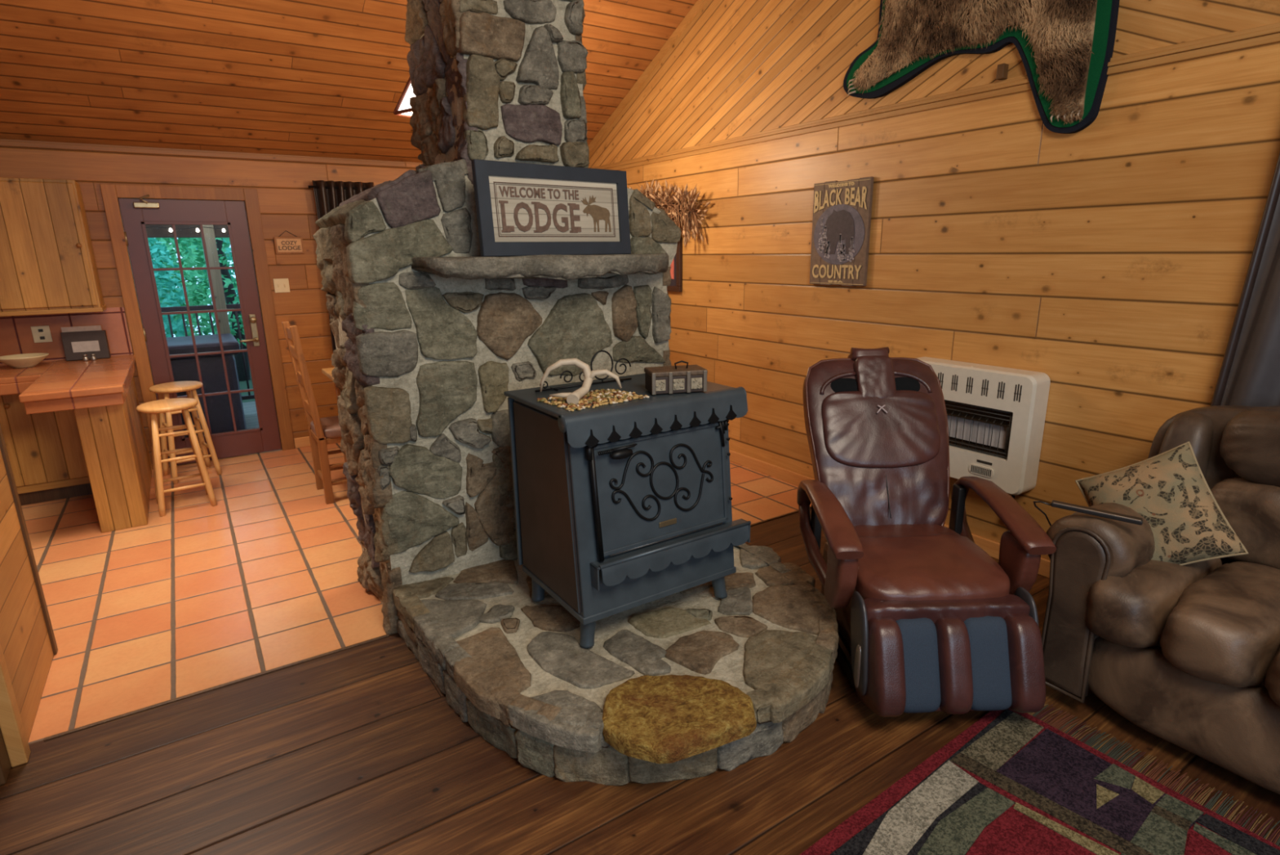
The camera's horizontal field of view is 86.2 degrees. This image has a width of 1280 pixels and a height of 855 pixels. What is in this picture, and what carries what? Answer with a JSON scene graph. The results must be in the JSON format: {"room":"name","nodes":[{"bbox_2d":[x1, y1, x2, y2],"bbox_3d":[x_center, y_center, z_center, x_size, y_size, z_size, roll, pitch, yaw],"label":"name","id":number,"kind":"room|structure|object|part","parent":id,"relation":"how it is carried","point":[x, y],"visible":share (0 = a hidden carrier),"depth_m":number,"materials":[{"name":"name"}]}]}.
{"room":"cabin living room","nodes":[
{"label":"cabin living room","id":0,"kind":"room"},
{"bbox_2d":[0,448,53,742],"bbox_3d":[-2.337,0.471,2.408,0.135,1.180,0.713,-10,17,-32],"label":"wall partition","id":1,"kind":"structure","parent":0,"point":[24,640],"depth_m":2.55,"materials":[{"name":"brown wood"}]},
{"bbox_2d":[0,728,11,785],"bbox_3d":[-2.128,0.553,2.043,0.150,1.200,0.140,-10,17,-32],"label":"trim","id":2,"kind":"structure","parent":1,"relation":"attached to","point":[5,763],"depth_m":2.19,"materials":[{"name":"brown wood"}]},
{"bbox_2d":[0,643,31,766],"bbox_3d":[-2.073,0.529,2.131,0.042,1.200,0.060,-10,17,-32],"label":"trim","id":3,"kind":"structure","parent":1,"relation":"attached to","point":[11,726],"depth_m":2.23,"materials":[{"name":"brown wood"}]},
{"bbox_2d":[0,424,57,654],"bbox_3d":[-2.549,0.385,2.710,0.160,1.200,0.045,-10,17,-32],"label":"trim","id":4,"kind":"structure","parent":1,"relation":"attached to","point":[2,445],"depth_m":2.76,"materials":[{"name":"brown wood"}]},
{"bbox_2d":[0,138,422,469],"bbox_3d":[-3.435,-0.922,5.424,6.740,2.390,0.140,-10,17,-32],"label":"wall","id":5,"kind":"structure","parent":0,"point":[286,202],"depth_m":5.45,"materials":[{"name":"brown wood"}]},
{"bbox_2d":[31,325,52,342],"bbox_3d":[-4.232,-0.659,4.833,0.100,0.115,0.014,-10,17,-32],"label":"power outlet","id":6,"kind":"object","parent":5,"relation":"attached to","point":[40,333],"visible":1,"depth_m":4.83,"materials":[{"name":"beige plastic"}]},
{"bbox_2d":[0,177,106,316],"bbox_3d":[-4.056,-1.210,4.606,0.572,0.865,0.379,-10,17,-32],"label":"upper cabinet","id":7,"kind":"object","parent":5,"relation":"attached to","point":[48,264],"visible":1,"depth_m":4.51,"materials":[{"name":"brown wood"}]},
{"bbox_3d":[-4.064,-0.810,4.731,0.572,0.028,0.330,-10,17,-32],"label":"rail","id":8,"kind":"part","parent":7,"relation":"part of","materials":[{"name":"brown wood"}]},
{"bbox_3d":[-3.766,-1.222,4.587,0.032,0.031,0.034,-10,17,-32],"label":"knob","id":9,"kind":"part","parent":7,"relation":"part of","materials":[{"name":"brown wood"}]},
{"bbox_2d":[0,306,133,364],"bbox_3d":[-4.596,-0.582,4.620,1.848,0.357,0.012,-10,17,-32],"label":"backsplash","id":10,"kind":"structure","parent":5,"relation":"attached to","point":[16,337],"depth_m":4.88,"materials":[{"name":"ceramic"}]},
{"bbox_2d":[99,183,294,467],"bbox_3d":[-3.409,-0.773,5.379,0.984,2.125,0.022,-10,17,-32],"label":"trim","id":11,"kind":"structure","parent":5,"relation":"attached to","point":[110,193],"depth_m":5.23,"materials":[{"name":"brown wood"}]},
{"bbox_2d":[118,194,281,465],"bbox_3d":[-3.414,-0.745,5.378,0.804,2.054,0.106,-10,17,-32],"label":"door","id":12,"kind":"structure","parent":5,"relation":"in","point":[192,262],"depth_m":5.36,"materials":[{"name":"red paint"}]},
{"bbox_3d":[-3.432,-0.750,5.401,0.534,1.640,0.006,-10,17,-32],"label":"glass pane","id":13,"kind":"part","parent":12,"relation":"part of","materials":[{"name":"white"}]},
{"bbox_3d":[-3.163,-0.778,5.514,0.050,0.260,0.150,13,20,43],"label":"handle","id":14,"kind":"part","parent":12,"relation":"part of","materials":[{"name":"gold metal"}]},
{"bbox_2d":[0,140,419,167],"bbox_3d":[-3.462,-2.026,5.034,6.610,0.033,0.014,-10,17,-32],"label":"trim","id":15,"kind":"structure","parent":5,"relation":"attached to","point":[2,143],"depth_m":5.11,"materials":[{"name":"brown wood"}]},
{"bbox_2d":[273,278,289,293],"bbox_3d":[-2.940,-1.164,5.607,0.112,0.112,0.014,-10,17,-32],"label":"light switch","id":16,"kind":"object","parent":5,"relation":"attached to","point":[281,285],"visible":1,"depth_m":5.61,"materials":[{"name":"beige plastic"}]},
{"bbox_2d":[273,230,304,253],"bbox_3d":[-2.862,-1.509,5.570,0.210,0.185,0.017,-10,17,-32],"label":"sign","id":17,"kind":"object","parent":5,"relation":"attached to","point":[283,245],"visible":1,"depth_m":5.57,"materials":[{"name":"brown wood"}]},
{"bbox_2d":[293,435,310,448],"bbox_3d":[-1.827,-0.070,6.643,2.778,0.088,0.016,-10,17,-32],"label":"baseboard","id":18,"kind":"structure","parent":5,"relation":"attached to","point":[302,442],"depth_m":5.93,"materials":[{"name":"brown wood"}]},
{"bbox_2d":[307,180,373,350],"bbox_3d":[-1.885,-1.457,6.191,1.900,1.400,0.121,-10,17,-32],"label":"window curtain","id":19,"kind":"object","parent":5,"relation":"attached to","point":[328,195],"visible":0.12,"depth_m":5.61,"materials":[{"name":"black fabric"}]},
{"bbox_3d":[-1.901,-2.089,6.039,1.900,0.017,0.094,-10,17,-32],"label":"curtain rod","id":20,"kind":"part","parent":19,"relation":"part of","materials":[{"name":"black metal"}]},
{"bbox_2d":[0,0,697,162],"bbox_3d":[-2.261,-2.666,3.007,6.840,2.301,4.640,-10,17,-32],"label":"ceiling","id":21,"kind":"structure","parent":0,"point":[326,78],"depth_m":4.52,"materials":[{"name":"brown wood"}]},
{"bbox_2d":[393,77,415,117],"bbox_3d":[-1.197,-2.298,3.804,0.318,1.039,0.318,10,18,35],"label":"pendant lamp","id":22,"kind":"object","parent":21,"relation":"hanging from","point":[403,108],"visible":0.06,"depth_m":3.88,"materials":[{"name":"white glass"}]},
{"bbox_3d":[-1.192,-1.926,3.900,0.309,0.270,0.309,10,18,35],"label":"rim frame","id":23,"kind":"part","parent":22,"relation":"part of","materials":[{"name":"white"}]},
{"bbox_3d":[-1.248,-1.898,3.829,0.281,0.233,0.094,10,18,35],"label":"glass panel","id":24,"kind":"part","parent":22,"relation":"part of","materials":[{"name":"white glass"}]},
{"bbox_3d":[-1.268,-1.930,3.956,0.094,0.233,0.281,10,18,35],"label":"glass panel","id":25,"kind":"part","parent":22,"relation":"part of","materials":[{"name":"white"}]},
{"bbox_2d":[0,442,1279,854],"bbox_3d":[-0.941,1.191,2.030,6.840,0.060,9.240,-10,17,-32],"label":"floor","id":26,"kind":"structure","parent":0,"point":[358,749],"depth_m":2.38,"materials":[{"name":"brown wood"}]},
{"bbox_2d":[0,393,93,505],"bbox_3d":[-4.548,0.123,4.492,1.580,0.865,0.556,-10,17,-32],"label":"base cabinet","id":27,"kind":"object","parent":26,"relation":"on","point":[45,451],"visible":0.52,"depth_m":4.59,"materials":[{"name":"brown wood"}]},
{"bbox_3d":[-4.090,-0.140,4.417,0.032,0.031,0.034,-10,17,-32],"label":"knob","id":28,"kind":"part","parent":27,"relation":"part of","materials":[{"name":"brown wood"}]},
{"bbox_2d":[0,360,56,395],"bbox_3d":[-4.576,-0.251,4.262,1.400,0.105,0.745,-10,17,-32],"label":"countertop","id":29,"kind":"structure","parent":27,"relation":"on","point":[13,380],"depth_m":4.30,"materials":[{"name":"ceramic"}]},
{"bbox_2d":[0,352,48,368],"bbox_3d":[-4.189,-0.449,4.642,0.280,0.075,0.280,-10,17,-32],"label":"serving bowl","id":30,"kind":"object","parent":29,"relation":"on","point":[22,360],"visible":1,"depth_m":4.61,"materials":[{"name":"beige ceramic"}]},
{"bbox_3d":[-4.417,0.468,4.385,1.580,0.048,0.017,-10,17,-32],"label":"rail","id":31,"kind":"part","parent":27,"relation":"part of","materials":[{"name":"brown wood"}]},
{"bbox_2d":[18,354,151,533],"bbox_3d":[-3.571,0.077,4.529,0.454,0.910,1.560,-10,17,-32],"label":"countertop","id":32,"kind":"structure","parent":26,"relation":"on","point":[101,393],"depth_m":4.12,"materials":[{"name":"wood"}]},
{"bbox_2d":[60,324,111,360],"bbox_3d":[-3.978,-0.607,4.903,0.250,0.238,0.076,-9,17,-29],"label":"card holder","id":33,"kind":"object","parent":32,"relation":"on","point":[77,341],"visible":1,"depth_m":4.88,"materials":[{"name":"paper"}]},
{"bbox_2d":[82,354,88,360],"bbox_3d":[-3.941,-0.497,4.856,0.034,0.045,0.033,-10,17,-32],"label":"shaker","id":34,"kind":"object","parent":32,"relation":"on","point":[85,357],"visible":1,"depth_m":4.85,"materials":[{"name":"metal"}]},
{"bbox_2d":[90,353,97,359],"bbox_3d":[-3.901,-0.503,4.875,0.034,0.045,0.033,-10,17,-32],"label":"shaker","id":35,"kind":"object","parent":32,"relation":"on","point":[93,357],"visible":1,"depth_m":4.87,"materials":[{"name":"metal"}]},
{"bbox_3d":[-3.609,0.050,4.855,0.092,0.800,0.980,-10,17,-32],"label":"panel","id":36,"kind":"part","parent":32,"relation":"part of","materials":[{"name":"brown wood"}]},
{"bbox_2d":[136,397,217,516],"bbox_3d":[-3.061,0.180,4.521,0.336,0.706,0.336,-12,18,-36],"label":"bar stool","id":37,"kind":"object","parent":26,"relation":"on","point":[153,407],"visible":1,"depth_m":4.43,"materials":[{"name":"brown wood"}]},
{"bbox_3d":[-3.220,0.192,4.545,0.117,0.674,0.037,1,15,7],"label":"leg","id":38,"kind":"part","parent":37,"relation":"part of","materials":[{"name":"brown wood"}]},
{"bbox_3d":[-3.081,0.236,4.370,0.037,0.674,0.117,1,15,8],"label":"leg","id":39,"kind":"part","parent":37,"relation":"part of","materials":[{"name":"brown wood"}]},
{"bbox_3d":[-3.065,-0.144,4.436,0.336,0.036,0.336,-12,18,-36],"label":"seat","id":40,"kind":"part","parent":37,"relation":"part of","materials":[{"name":"brown wood"}]},
{"bbox_3d":[-3.040,0.155,4.679,0.037,0.674,0.117,1,15,8],"label":"leg","id":41,"kind":"part","parent":37,"relation":"part of","materials":[{"name":"brown wood"}]},
{"bbox_3d":[-2.901,0.199,4.504,0.117,0.674,0.037,1,15,7],"label":"leg","id":42,"kind":"part","parent":37,"relation":"part of","materials":[{"name":"brown wood"}]},
{"bbox_2d":[148,380,222,484],"bbox_3d":[-3.429,0.023,5.145,0.336,0.706,0.336,13,20,43],"label":"bar stool","id":43,"kind":"object","parent":26,"relation":"on","point":[163,389],"visible":0.87,"depth_m":5.11,"materials":[{"name":"brown wood"}]},
{"bbox_3d":[-3.590,0.041,5.148,0.117,0.674,0.037,-1,15,-1],"label":"leg","id":44,"kind":"part","parent":43,"relation":"part of","materials":[{"name":"brown wood"}]},
{"bbox_3d":[-3.427,0.079,4.993,0.037,0.674,0.117,-1,15,0],"label":"leg","id":45,"kind":"part","parent":43,"relation":"part of","materials":[{"name":"brown wood"}]},
{"bbox_3d":[-3.433,-0.301,5.061,0.336,0.036,0.336,13,20,43],"label":"seat","id":46,"kind":"part","parent":43,"relation":"part of","materials":[{"name":"brown wood"}]},
{"bbox_3d":[-3.430,-0.002,5.305,0.037,0.674,0.117,-1,15,0],"label":"leg","id":47,"kind":"part","parent":43,"relation":"part of","materials":[{"name":"brown wood"}]},
{"bbox_3d":[-3.267,0.036,5.150,0.117,0.674,0.037,-1,15,-1],"label":"leg","id":48,"kind":"part","parent":43,"relation":"part of","materials":[{"name":"brown wood"}]},
{"bbox_2d":[281,320,346,503],"bbox_3d":[-2.055,-0.130,4.687,0.524,1.192,0.400,-10,17,-32],"label":"dining chair","id":49,"kind":"object","parent":26,"relation":"on","point":[323,431],"visible":0.58,"depth_m":4.54,"materials":[{"name":"brown wood"}]},
{"bbox_3d":[-2.320,-0.135,4.720,0.120,1.192,0.045,-10,17,-32],"label":"leg","id":50,"kind":"part","parent":49,"relation":"part of","materials":[{"name":"brown wood"}]},
{"bbox_3d":[-2.126,-0.064,4.437,0.120,1.192,0.045,-10,17,-32],"label":"leg","id":51,"kind":"part","parent":49,"relation":"part of","materials":[{"name":"brown wood"}]},
{"bbox_3d":[-2.026,0.030,4.747,0.440,0.040,0.380,-10,17,-32],"label":"seat frame","id":52,"kind":"part","parent":49,"relation":"part of","materials":[{"name":"brown wood"}]},
{"bbox_2d":[321,367,346,462],"bbox_3d":[-1.586,-0.070,5.270,1.340,0.770,1.100,-10,17,-32],"label":"dining table","id":53,"kind":"object","parent":26,"relation":"on","point":[326,371],"visible":0.07,"depth_m":5.22,"materials":[{"name":"brown wood"}]},
{"bbox_3d":[-2.295,-0.017,5.342,0.080,0.650,0.080,-10,17,-32],"label":"leg","id":54,"kind":"part","parent":53,"relation":"part of","materials":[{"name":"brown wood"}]},
{"bbox_2d":[44,506,811,741],"bbox_3d":[-0.387,0.781,3.449,4.040,0.006,0.016,-10,17,-32],"label":"trim","id":55,"kind":"structure","parent":26,"relation":"on","point":[149,707],"depth_m":2.65,"materials":[{"name":"brown wood"}]},
{"bbox_2d":[312,0,838,785],"bbox_3d":[-0.212,-1.094,2.603,1.676,4.073,2.242,-10,17,-32],"label":"stone fireplace","id":56,"kind":"object","parent":26,"relation":"on","point":[431,333],"visible":0.77,"depth_m":2.79,"materials":[{"name":"grey stone"}]},
{"bbox_2d":[471,159,631,257],"bbox_3d":[-0.341,-0.902,2.849,0.735,0.359,0.051,-12,19,-38],"label":"framed sign","id":57,"kind":"object","parent":56,"relation":"on","point":[522,209],"visible":0.99,"depth_m":2.81,"materials":[{"name":"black wood"}]},
{"bbox_3d":[-0.342,-0.902,2.851,0.633,0.256,0.008,-12,15,-38],"label":"sign panel","id":58,"kind":"part","parent":57,"relation":"part of","materials":[{"name":"beige wood"}]},
{"bbox_2d":[503,373,751,648],"bbox_3d":[-0.032,0.282,2.744,0.792,0.873,0.594,-10,17,-32],"label":"wood stove","id":59,"kind":"object","parent":56,"relation":"on","point":[620,507],"visible":0.99,"depth_m":2.51,"materials":[{"name":"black metal"}]},
{"bbox_3d":[-0.419,0.647,2.844,0.083,0.125,0.073,-10,17,-32],"label":"leg","id":60,"kind":"part","parent":59,"relation":"part of","materials":[{"name":"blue metal"}]},
{"bbox_2d":[534,350,631,391],"bbox_3d":[-0.221,-0.235,2.736,0.440,0.136,0.060,-10,17,-32],"label":"stand","id":61,"kind":"object","parent":59,"relation":"on","point":[557,388],"visible":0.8,"depth_m":2.75,"materials":[{"name":"black metal"}]},
{"bbox_3d":[-0.190,0.731,2.509,0.083,0.125,0.073,-10,17,-32],"label":"leg","id":62,"kind":"part","parent":59,"relation":"part of","materials":[{"name":"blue metal"}]},
{"bbox_2d":[537,388,649,411],"bbox_3d":[-0.168,-0.107,2.490,0.364,0.014,0.260,-10,17,-32],"label":"pebbles","id":63,"kind":"object","parent":59,"relation":"on","point":[602,395],"visible":0.82,"depth_m":2.46,"materials":[{"name":"stone"}]},
{"bbox_2d":[540,358,622,404],"bbox_3d":[-0.207,-0.165,2.445,0.298,0.152,0.136,-3,15,-10],"label":"antler mount","id":64,"kind":"object","parent":63,"relation":"on","point":[574,397],"visible":0.99,"depth_m":2.46,"materials":[{"name":"beige"}]},
{"bbox_3d":[-0.156,0.259,2.363,0.039,0.427,0.060,-10,17,-32],"label":"hinge rod","id":65,"kind":"part","parent":59,"relation":"part of","materials":[{"name":"black metal"}]},
{"bbox_3d":[-0.078,-0.141,2.672,0.765,0.016,0.490,-10,17,-32],"label":"plate","id":66,"kind":"part","parent":59,"relation":"part of","materials":[{"name":"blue metal"}]},
{"bbox_2d":[644,360,707,395],"bbox_3d":[0.135,-0.200,2.609,0.219,0.116,0.132,-4,15,-13],"label":"chest","id":67,"kind":"object","parent":59,"relation":"on","point":[686,378],"visible":1,"depth_m":2.56,"materials":[{"name":"wood"}]},
{"bbox_3d":[0.075,-0.155,2.541,0.044,0.042,0.010,-4,15,-13],"label":"carved panel","id":68,"kind":"part","parent":67,"relation":"part of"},
{"bbox_3d":[0.135,-0.216,2.607,0.218,0.020,0.128,-4,15,-13],"label":"lid","id":69,"kind":"part","parent":67,"relation":"part of","materials":[{"name":"brown wood"}]},
{"bbox_3d":[0.146,-0.161,2.557,0.044,0.042,0.010,-4,15,-13],"label":"carved panel","id":70,"kind":"part","parent":67,"relation":"part of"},
{"bbox_3d":[0.157,-0.239,2.594,0.056,0.032,0.011,-4,15,-13],"label":"handle","id":71,"kind":"part","parent":67,"relation":"part of","materials":[{"name":"black metal"}]},
{"bbox_3d":[0.214,-0.166,2.573,0.044,0.044,0.010,-4,15,-13],"label":"carved panel","id":72,"kind":"part","parent":67,"relation":"part of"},
{"bbox_3d":[0.319,0.640,2.835,0.087,0.125,0.073,-10,17,-32],"label":"leg","id":73,"kind":"part","parent":59,"relation":"part of","materials":[{"name":"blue metal"}]},
{"bbox_2d":[796,346,1056,716],"bbox_3d":[1.054,0.342,2.719,0.788,1.185,1.169,-1,15,-1],"label":"recliner","id":74,"kind":"object","parent":26,"relation":"on","point":[928,620],"visible":1,"depth_m":2.52,"materials":[{"name":"red leather"}]},
{"bbox_3d":[0.717,0.332,2.656,0.112,0.151,0.632,-1,15,-1],"label":"armrest","id":75,"kind":"part","parent":74,"relation":"part of","materials":[{"name":"leather"}]},
{"bbox_3d":[0.763,0.836,2.393,0.020,0.170,0.044,-1,15,-1],"label":"trim","id":76,"kind":"part","parent":74,"relation":"part of","materials":[{"name":"wood"}]},
{"bbox_3d":[1.042,0.089,3.016,0.612,0.740,0.450,-1,15,-1],"label":"backrest","id":77,"kind":"part","parent":74,"relation":"part of","materials":[{"name":"red leather"}]},
{"bbox_2d":[821,390,940,467],"bbox_3d":[1.041,0.009,2.965,0.504,0.318,0.205,-1,15,-1],"label":"cushion","id":78,"kind":"object","parent":74,"relation":"on","point":[860,428],"depth_m":2.93,"materials":[{"name":"red leather"}]},
{"bbox_3d":[1.059,0.519,2.660,0.552,0.138,0.570,-1,15,-1],"label":"seat","id":79,"kind":"part","parent":74,"relation":"part of","materials":[{"name":"leather"}]},
{"bbox_3d":[1.393,0.319,2.673,0.112,0.151,0.632,-1,15,-1],"label":"armrest","id":80,"kind":"part","parent":74,"relation":"part of","materials":[{"name":"leather"}]},
{"bbox_2d":[800,703,1279,854],"bbox_3d":[1.215,1.379,1.040,2.120,0.013,2.378,-10,17,-32],"label":"area rug","id":81,"kind":"object","parent":26,"relation":"on","point":[1012,782],"visible":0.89,"depth_m":2.02,"materials":[{"name":"fabric"}]},
{"bbox_2d":[1041,404,1279,794],"bbox_3d":[2.404,0.616,1.804,0.987,1.078,2.203,-10,17,-32],"label":"leather sofa","id":82,"kind":"object","parent":26,"relation":"on","point":[1188,655],"visible":0.83,"depth_m":2.26,"materials":[{"name":"brown leather"}]},
{"bbox_3d":[1.515,0.642,2.394,0.046,0.605,0.169,-10,17,-32],"label":"arm panel","id":83,"kind":"part","parent":82,"relation":"part of","materials":[{"name":"brown leather"}]},
{"bbox_2d":[1033,499,1142,526],"bbox_3d":[1.557,0.461,2.403,0.208,0.417,0.314,-10,17,-32],"label":"remote control","id":84,"kind":"object","parent":82,"relation":"on","point":[1096,512],"visible":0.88,"depth_m":2.30,"materials":[{"name":"black plastic"}]},
{"bbox_3d":[1.478,0.437,2.514,0.060,0.409,0.206,13,20,42],"label":"cord","id":85,"kind":"part","parent":84,"relation":"part of","materials":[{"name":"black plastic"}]},
{"bbox_2d":[1085,558,1222,648],"bbox_3d":[1.820,0.574,2.412,0.674,0.259,0.245,-10,17,-32],"label":"seat cushion","id":86,"kind":"object","parent":82,"relation":"on","point":[1132,608],"depth_m":2.24,"materials":[{"name":"brown leather"}]},
{"bbox_2d":[1075,441,1248,565],"bbox_3d":[1.829,0.306,2.432,0.523,0.504,0.250,11,19,39],"label":"throw cushion","id":87,"kind":"object","parent":82,"relation":"on","point":[1170,489],"visible":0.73,"depth_m":2.35,"materials":[{"name":"fabric"}]},
{"bbox_3d":[1.810,0.893,2.139,0.176,0.290,0.770,-10,17,-32],"label":"footrest panel","id":88,"kind":"part","parent":82,"relation":"part of","materials":[{"name":"brown leather"}]},
{"bbox_3d":[2.635,0.486,2.051,0.175,0.880,1.960,-10,17,-32],"label":"frame","id":89,"kind":"part","parent":82,"relation":"part of","materials":[{"name":"brown leather"}]},
{"bbox_2d":[1160,561,1279,687],"bbox_3d":[1.952,0.622,2.218,0.675,0.259,0.286,-10,17,-32],"label":"seat cushion","id":90,"kind":"object","parent":82,"relation":"on","point":[1220,624],"depth_m":2.07,"materials":[{"name":"brown leather"}]},
{"bbox_2d":[1210,475,1279,568],"bbox_3d":[2.339,0.377,2.292,0.253,0.331,0.726,-10,17,-32],"label":"cushion","id":91,"kind":"object","parent":82,"relation":"on","point":[1251,504],"depth_m":2.39,"materials":[{"name":"brown leather"}]},
{"bbox_2d":[1219,405,1279,486],"bbox_3d":[2.360,0.107,2.238,0.286,0.310,0.721,-10,17,-32],"label":"cushion","id":92,"kind":"object","parent":82,"relation":"on","point":[1250,435],"depth_m":2.39,"materials":[{"name":"brown leather"}]},
{"bbox_2d":[1264,645,1279,706],"bbox_3d":[2.100,0.676,2.002,0.675,0.259,0.301,-10,17,-32],"label":"seat cushion","id":93,"kind":"object","parent":82,"relation":"on","point":[1272,653],"depth_m":1.96,"materials":[{"name":"brown leather"}]},
{"bbox_2d":[588,0,1279,560],"bbox_3d":[1.846,-1.519,3.237,0.100,4.505,9.000,-10,17,-32],"label":"wall","id":94,"kind":"structure","parent":0,"point":[1109,259],"depth_m":3.47,"materials":[{"name":"brown wood"}]},
{"bbox_2d":[588,0,706,153],"bbox_3d":[0.533,-3.090,4.730,0.021,2.175,4.500,-10,17,-32],"label":"trim","id":95,"kind":"structure","parent":94,"relation":"attached to","point":[699,4],"depth_m":5.49,"materials":[{"name":"brown wood"}]},
{"bbox_2d":[629,178,710,247],"bbox_3d":[0.131,-1.724,5.484,0.265,0.549,1.165,-10,17,-32],"label":"swag","id":96,"kind":"object","parent":94,"relation":"attached to","point":[682,206],"visible":0.67,"depth_m":5.30},
{"bbox_2d":[666,237,682,292],"bbox_3d":[0.181,-1.370,5.748,0.031,0.430,0.540,-10,17,-32],"label":"framed picture","id":97,"kind":"object","parent":94,"relation":"attached to","point":[676,271],"visible":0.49,"depth_m":5.57},
{"bbox_2d":[670,257,674,279],"bbox_3d":[0.184,-1.371,5.750,0.003,0.230,0.340,-10,17,-32],"label":"print","id":98,"kind":"object","parent":97,"relation":"attached to","point":[672,271],"depth_m":5.64},
{"bbox_2d":[809,176,873,285],"bbox_3d":[1.220,-1.185,4.179,0.030,0.620,0.433,-10,17,-32],"label":"wall sign","id":99,"kind":"object","parent":94,"relation":"attached to","point":[842,210],"visible":1,"depth_m":4.15,"materials":[{"name":"wood"},{"name":"dark paint"},{"name":"pale paint"}]},
{"bbox_2d":[728,449,1049,577],"bbox_3d":[1.831,0.630,3.752,0.018,0.088,8.980,-10,17,-32],"label":"baseboard","id":100,"kind":"structure","parent":94,"relation":"attached to","point":[991,547],"depth_m":4.85,"materials":[{"name":"brown wood"}]},
{"bbox_2d":[591,22,1279,169],"bbox_3d":[1.792,-1.601,3.179,0.026,0.065,9.000,-10,17,-32],"label":"trim","id":101,"kind":"structure","parent":94,"relation":"attached to","point":[1268,33],"depth_m":3.40,"materials":[{"name":"brown wood"}]},
{"bbox_2d":[995,62,1008,79],"bbox_3d":[1.723,-1.690,3.249,0.040,0.065,0.035,-10,17,-32],"label":"bracket","id":102,"kind":"object","parent":101,"relation":"on","point":[1002,68],"visible":1,"depth_m":3.24,"materials":[{"name":"brown wood"}]},
{"bbox_2d":[843,0,1119,133],"bbox_3d":[1.613,-2.301,3.185,0.106,1.851,2.253,-10,17,-32],"label":"bear skin","id":103,"kind":"object","parent":94,"relation":"attached to","point":[1064,47],"visible":1,"depth_m":3.13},
{"bbox_2d":[915,356,1050,494],"bbox_3d":[1.719,-0.028,3.613,0.148,0.605,0.725,-10,17,-32],"label":"wall heater","id":104,"kind":"object","parent":94,"relation":"attached to","point":[996,415],"visible":0.64,"depth_m":3.44,"materials":[{"name":"beige metal"}]},
{"bbox_2d":[1210,152,1279,406],"bbox_3d":[2.794,-0.079,1.968,0.105,2.091,1.917,-10,17,-32],"label":"curtain","id":105,"kind":"object","parent":94,"relation":"attached to","point":[1249,375],"visible":0.26,"depth_m":2.57,"materials":[{"name":"grey fabric"}]}
]}

